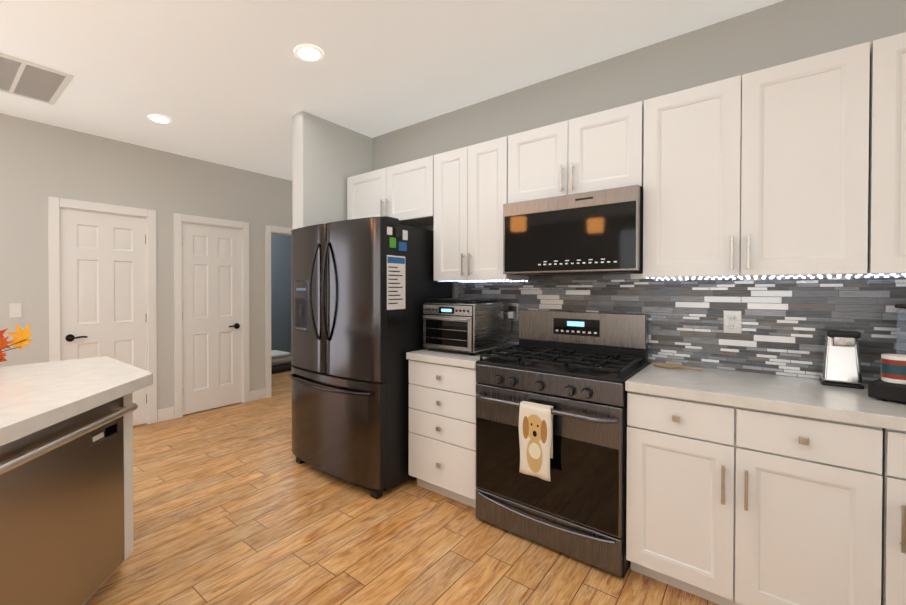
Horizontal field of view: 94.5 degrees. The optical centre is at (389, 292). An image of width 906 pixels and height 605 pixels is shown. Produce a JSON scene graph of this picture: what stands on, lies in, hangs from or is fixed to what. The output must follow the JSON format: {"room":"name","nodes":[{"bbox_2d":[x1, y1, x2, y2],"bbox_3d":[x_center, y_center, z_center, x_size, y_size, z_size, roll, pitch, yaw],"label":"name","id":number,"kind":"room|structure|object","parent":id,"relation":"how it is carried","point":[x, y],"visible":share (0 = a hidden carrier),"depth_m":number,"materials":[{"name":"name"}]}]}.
{"room":"kitchen","nodes":[
{"label":"kitchen","id":0,"kind":"room"},
{"bbox_2d":[0,113,287,414],"bbox_3d":[-3.431,-0.054,2.978,0.120,2.722,8.640,0,1,41],"label":"wall","id":1,"kind":"structure","parent":0,"point":[40,164],"depth_m":3.87,"materials":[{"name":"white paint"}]},
{"bbox_2d":[9,303,21,317],"bbox_3d":[-3.018,0.143,3.342,0.016,0.116,0.072,0,1,41],"label":"light switch","id":2,"kind":"object","parent":1,"relation":"attached to","point":[15,310],"visible":1,"depth_m":3.34,"materials":[{"name":"white plastic"}]},
{"bbox_2d":[60,208,146,425],"bbox_3d":[-2.607,0.278,3.821,0.096,2.018,0.675,0,1,41],"label":"door","id":3,"kind":"structure","parent":1,"relation":"in","point":[103,284],"depth_m":3.82,"materials":[{"name":"white wood"}]},
{"bbox_2d":[48,197,292,423],"bbox_3d":[-1.925,0.235,4.669,0.138,2.112,3.019,0,1,41],"label":"door frame","id":4,"kind":"structure","parent":1,"relation":"attached to","point":[55,204],"depth_m":4.12,"materials":[{"name":"white wood"}]},
{"bbox_2d":[157,388,265,421],"bbox_3d":[-0.337,1.270,0.256,8.135,0.125,8.400,0,1,41],"label":"baseboard","id":5,"kind":"structure","parent":1,"relation":"attached to","point":[164,414],"depth_m":4.24,"materials":[{"name":"white wood"}]},
{"bbox_2d":[182,222,241,414],"bbox_3d":[-1.944,0.271,4.571,0.096,2.018,0.676,0,1,41],"label":"door","id":6,"kind":"structure","parent":1,"relation":"in","point":[211,319],"depth_m":4.56,"materials":[{"name":"white wood"}]},
{"bbox_2d":[271,234,290,352],"bbox_3d":[-2.778,-0.094,7.271,0.100,2.722,2.900,0,1,41],"label":"wall","id":7,"kind":"structure","parent":0,"point":[280,292],"depth_m":7.96,"materials":[{"name":"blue paint"}]},
{"bbox_2d":[288,111,371,228],"bbox_3d":[-0.473,-0.060,3.567,0.140,2.722,0.780,0,1,41],"label":"wall","id":8,"kind":"structure","parent":0,"point":[325,153],"depth_m":3.38,"materials":[{"name":"white paint"}]},
{"bbox_2d":[0,0,783,180],"bbox_3d":[-0.962,-1.450,1.370,10.820,0.100,9.520,0,1,41],"label":"ceiling","id":9,"kind":"structure","parent":0,"point":[238,84],"depth_m":2.48,"materials":[{"name":"white paint"}]},
{"bbox_2d":[0,52,73,104],"bbox_3d":[-2.514,-1.405,2.642,0.630,0.012,0.690,0,1,41],"label":"ceiling vent","id":10,"kind":"object","parent":9,"relation":"in","point":[30,80],"visible":0.98,"depth_m":2.74,"materials":[{"name":"white metal"}]},
{"bbox_2d":[148,114,171,123],"bbox_3d":[-1.872,-1.412,3.376,0.176,0.014,0.176,0,1,41],"label":"recessed light","id":11,"kind":"object","parent":9,"relation":"in","point":[159,118],"visible":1,"depth_m":3.36,"materials":[{"name":"white"}]},
{"bbox_2d":[294,44,323,61],"bbox_3d":[-0.475,-1.403,2.435,0.176,0.014,0.176,0,1,41],"label":"recessed light","id":12,"kind":"object","parent":9,"relation":"in","point":[308,52],"visible":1,"depth_m":2.42,"materials":[{"name":"white"}]},
{"bbox_2d":[84,370,718,604],"bbox_3d":[-0.962,1.352,1.396,10.820,0.060,9.520,0,1,41],"label":"floor","id":13,"kind":"structure","parent":0,"point":[236,504],"depth_m":2.19,"materials":[{"name":"brown wood"}]},
{"bbox_2d":[82,392,133,604],"bbox_3d":[-1.796,0.887,0.824,1.961,0.879,2.465,0,1,41],"label":"kitchen island","id":14,"kind":"object","parent":13,"relation":"on","point":[128,485],"visible":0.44,"depth_m":1.91,"materials":[{"name":"white wood"}]},
{"bbox_2d":[0,397,137,604],"bbox_3d":[-1.180,0.832,1.544,0.081,0.770,0.675,0,1,-1],"label":"dishwasher","id":15,"kind":"object","parent":14,"relation":"in","point":[62,513],"visible":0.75,"depth_m":1.52,"materials":[{"name":"silver metal"}]},
{"bbox_2d":[0,356,152,445],"bbox_3d":[-1.781,0.419,0.837,2.021,0.055,2.570,0,1,41],"label":"island countertop","id":16,"kind":"structure","parent":14,"relation":"on","point":[35,397],"depth_m":1.68,"materials":[{"name":"stone"}]},
{"bbox_2d":[0,323,32,361],"bbox_3d":[-2.016,0.267,1.956,0.275,0.227,0.515,0,1,41],"label":"autumn leaves","id":17,"kind":"object","parent":16,"relation":"on","point":[20,340],"visible":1,"depth_m":2.08,"materials":[{"name":"orange plant"}]},
{"bbox_2d":[271,350,291,373],"bbox_3d":[-1.980,1.135,6.978,0.900,0.270,1.000,0,1,41],"label":"bed","id":18,"kind":"object","parent":13,"relation":"on","point":[280,361],"visible":0.35,"depth_m":6.70,"materials":[{"name":"grey fabric"}]},
{"bbox_2d":[289,216,451,498],"bbox_3d":[-0.184,0.405,3.163,0.950,1.800,0.968,0,1,41],"label":"refrigerator","id":19,"kind":"object","parent":13,"relation":"on","point":[362,289],"visible":0.96,"depth_m":2.75,"materials":[{"name":"black metal"}]},
{"bbox_2d":[409,360,476,507],"bbox_3d":[0.510,0.874,2.800,0.508,0.870,0.655,0,1,41],"label":"base cabinet","id":20,"kind":"object","parent":13,"relation":"on","point":[442,429],"visible":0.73,"depth_m":2.56,"materials":[{"name":"white wood"}]},
{"bbox_2d":[475,310,647,577],"bbox_3d":[0.955,0.717,2.335,0.757,1.192,0.708,0,1,41],"label":"range","id":21,"kind":"object","parent":13,"relation":"on","point":[575,507],"visible":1,"depth_m":2.13,"materials":[{"name":"black metal"}]},
{"bbox_2d":[519,401,552,480],"bbox_3d":[0.732,0.737,2.073,0.165,0.357,0.044,0,1,41],"label":"dish towel","id":22,"kind":"object","parent":21,"relation":"hanging from","point":[536,435],"visible":1,"depth_m":2.06,"materials":[{"name":"beige fabric"}]},
{"bbox_2d":[626,391,882,604],"bbox_3d":[1.563,0.882,1.865,0.762,0.870,0.661,0,1,41],"label":"base cabinet","id":23,"kind":"object","parent":13,"relation":"on","point":[728,505],"visible":1,"depth_m":1.60,"materials":[{"name":"white wood"}]},
{"bbox_2d":[881,428,905,604],"bbox_3d":[2.024,0.886,1.458,0.454,0.870,0.661,0,1,41],"label":"base cabinet","id":24,"kind":"object","parent":13,"relation":"on","point":[893,579],"visible":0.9,"depth_m":1.37,"materials":[{"name":"white wood"}]},
{"bbox_3d":[2.590,0.891,0.958,1.042,0.870,0.661,0,1,41],"label":"base cabinet","id":25,"kind":"object","parent":13,"relation":"on","visible":0},
{"bbox_2d":[406,347,905,430],"bbox_3d":[1.655,0.424,1.791,3.563,0.045,0.646,0,1,41],"label":"countertop","id":26,"kind":"structure","parent":25,"relation":"on","point":[804,397],"depth_m":1.71,"materials":[{"name":"stone"}]},
{"bbox_2d":[422,298,502,354],"bbox_3d":[0.489,0.218,2.824,0.400,0.349,0.443,0,1,41],"label":"toaster oven","id":27,"kind":"object","parent":26,"relation":"on","point":[470,326],"visible":1,"depth_m":2.68,"materials":[{"name":"silver metal"}]},
{"bbox_2d":[653,363,703,369],"bbox_3d":[1.510,0.390,2.178,0.222,0.016,0.104,0,1,41],"label":"spoon rest","id":28,"kind":"object","parent":26,"relation":"on","point":[670,365],"visible":1,"depth_m":2.17,"materials":[{"name":"beige wood"}]},
{"bbox_2d":[819,330,863,388],"bbox_3d":[1.958,0.283,1.798,0.124,0.238,0.126,0,1,41],"label":"napkin holder","id":29,"kind":"object","parent":26,"relation":"on","point":[841,365],"visible":1,"depth_m":1.77,"materials":[{"name":"black plastic"}]},
{"bbox_2d":[868,304,905,402],"bbox_3d":[2.042,0.208,1.475,0.372,0.393,0.360,0,1,-24],"label":"coffee station","id":30,"kind":"object","parent":26,"relation":"on","point":[879,389],"visible":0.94,"depth_m":1.54,"materials":[{"name":"black plastic"}]},
{"bbox_2d":[881,354,905,384],"bbox_3d":[1.906,0.285,1.535,0.114,0.102,0.090,0,1,41],"label":"coffee mug","id":31,"kind":"object","parent":30,"relation":"on","point":[893,368],"visible":1,"depth_m":1.53,"materials":[{"name":"white ceramic"}]},
{"bbox_2d":[372,0,905,297],"bbox_3d":[2.242,-0.043,1.781,6.294,2.722,0.120,0,1,41],"label":"wall","id":32,"kind":"structure","parent":0,"point":[786,31],"depth_m":2.32,"materials":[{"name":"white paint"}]},
{"bbox_2d":[347,155,433,226],"bbox_3d":[0.075,-0.764,3.352,0.891,0.430,0.381,0,1,41],"label":"upper cabinet","id":33,"kind":"object","parent":32,"relation":"attached to","point":[403,193],"visible":0.62,"depth_m":3.19,"materials":[{"name":"white wood"}]},
{"bbox_2d":[434,136,528,280],"bbox_3d":[0.622,-0.529,2.871,0.553,0.890,0.381,0,1,41],"label":"upper cabinet","id":34,"kind":"object","parent":32,"relation":"attached to","point":[470,190],"visible":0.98,"depth_m":2.73,"materials":[{"name":"white wood"}]},
{"bbox_2d":[508,101,643,202],"bbox_3d":[1.104,-0.755,2.443,0.720,0.430,0.381,0,1,41],"label":"upper cabinet","id":35,"kind":"object","parent":32,"relation":"attached to","point":[602,150],"visible":0.94,"depth_m":2.29,"materials":[{"name":"white wood"}]},
{"bbox_2d":[503,185,642,275],"bbox_3d":[1.092,-0.323,2.434,0.720,0.430,0.416,0,1,41],"label":"microwave","id":36,"kind":"object","parent":35,"relation":"attached to","point":[598,232],"visible":0.96,"depth_m":2.24,"materials":[{"name":"black"}]},
{"bbox_2d":[458,273,905,383],"bbox_3d":[1.866,0.151,2.027,3.563,0.530,0.010,0,1,41],"label":"tile backsplash","id":37,"kind":"structure","parent":32,"relation":"attached to","point":[787,323],"depth_m":2.10,"materials":[{"name":"tile"}]},
{"bbox_2d":[503,303,517,343],"label":"outlet plates","id":38,"kind":"object","parent":37,"relation":"attached to","point":[513,307],"depth_m":2.88,"materials":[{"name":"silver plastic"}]},
{"bbox_2d":[723,310,741,333],"label":"outlet plates","id":39,"kind":"object","parent":37,"relation":"attached to","point":[732,321],"depth_m":2.12,"materials":[{"name":"white plastic"}]},
{"bbox_2d":[643,42,869,278],"bbox_3d":[1.659,-0.521,1.954,0.749,0.890,0.381,0,1,41],"label":"upper cabinet","id":40,"kind":"object","parent":32,"relation":"attached to","point":[763,172],"visible":0.98,"depth_m":1.79,"materials":[{"name":"white wood"}]},
{"bbox_2d":[460,274,905,281],"bbox_3d":[1.768,-0.071,1.912,3.530,0.008,0.288,0,1,41],"label":"led strip","id":41,"kind":"object","parent":40,"relation":"attached to","point":[792,276],"visible":0.95,"depth_m":1.95,"materials":[{"name":"white plastic"}]},
{"bbox_2d":[866,32,905,275],"bbox_3d":[2.226,-0.516,1.454,0.749,0.890,0.381,0,1,41],"label":"upper cabinet","id":42,"kind":"object","parent":32,"relation":"attached to","point":[887,182],"visible":0.77,"depth_m":1.56,"materials":[{"name":"white wood"}]}
]}

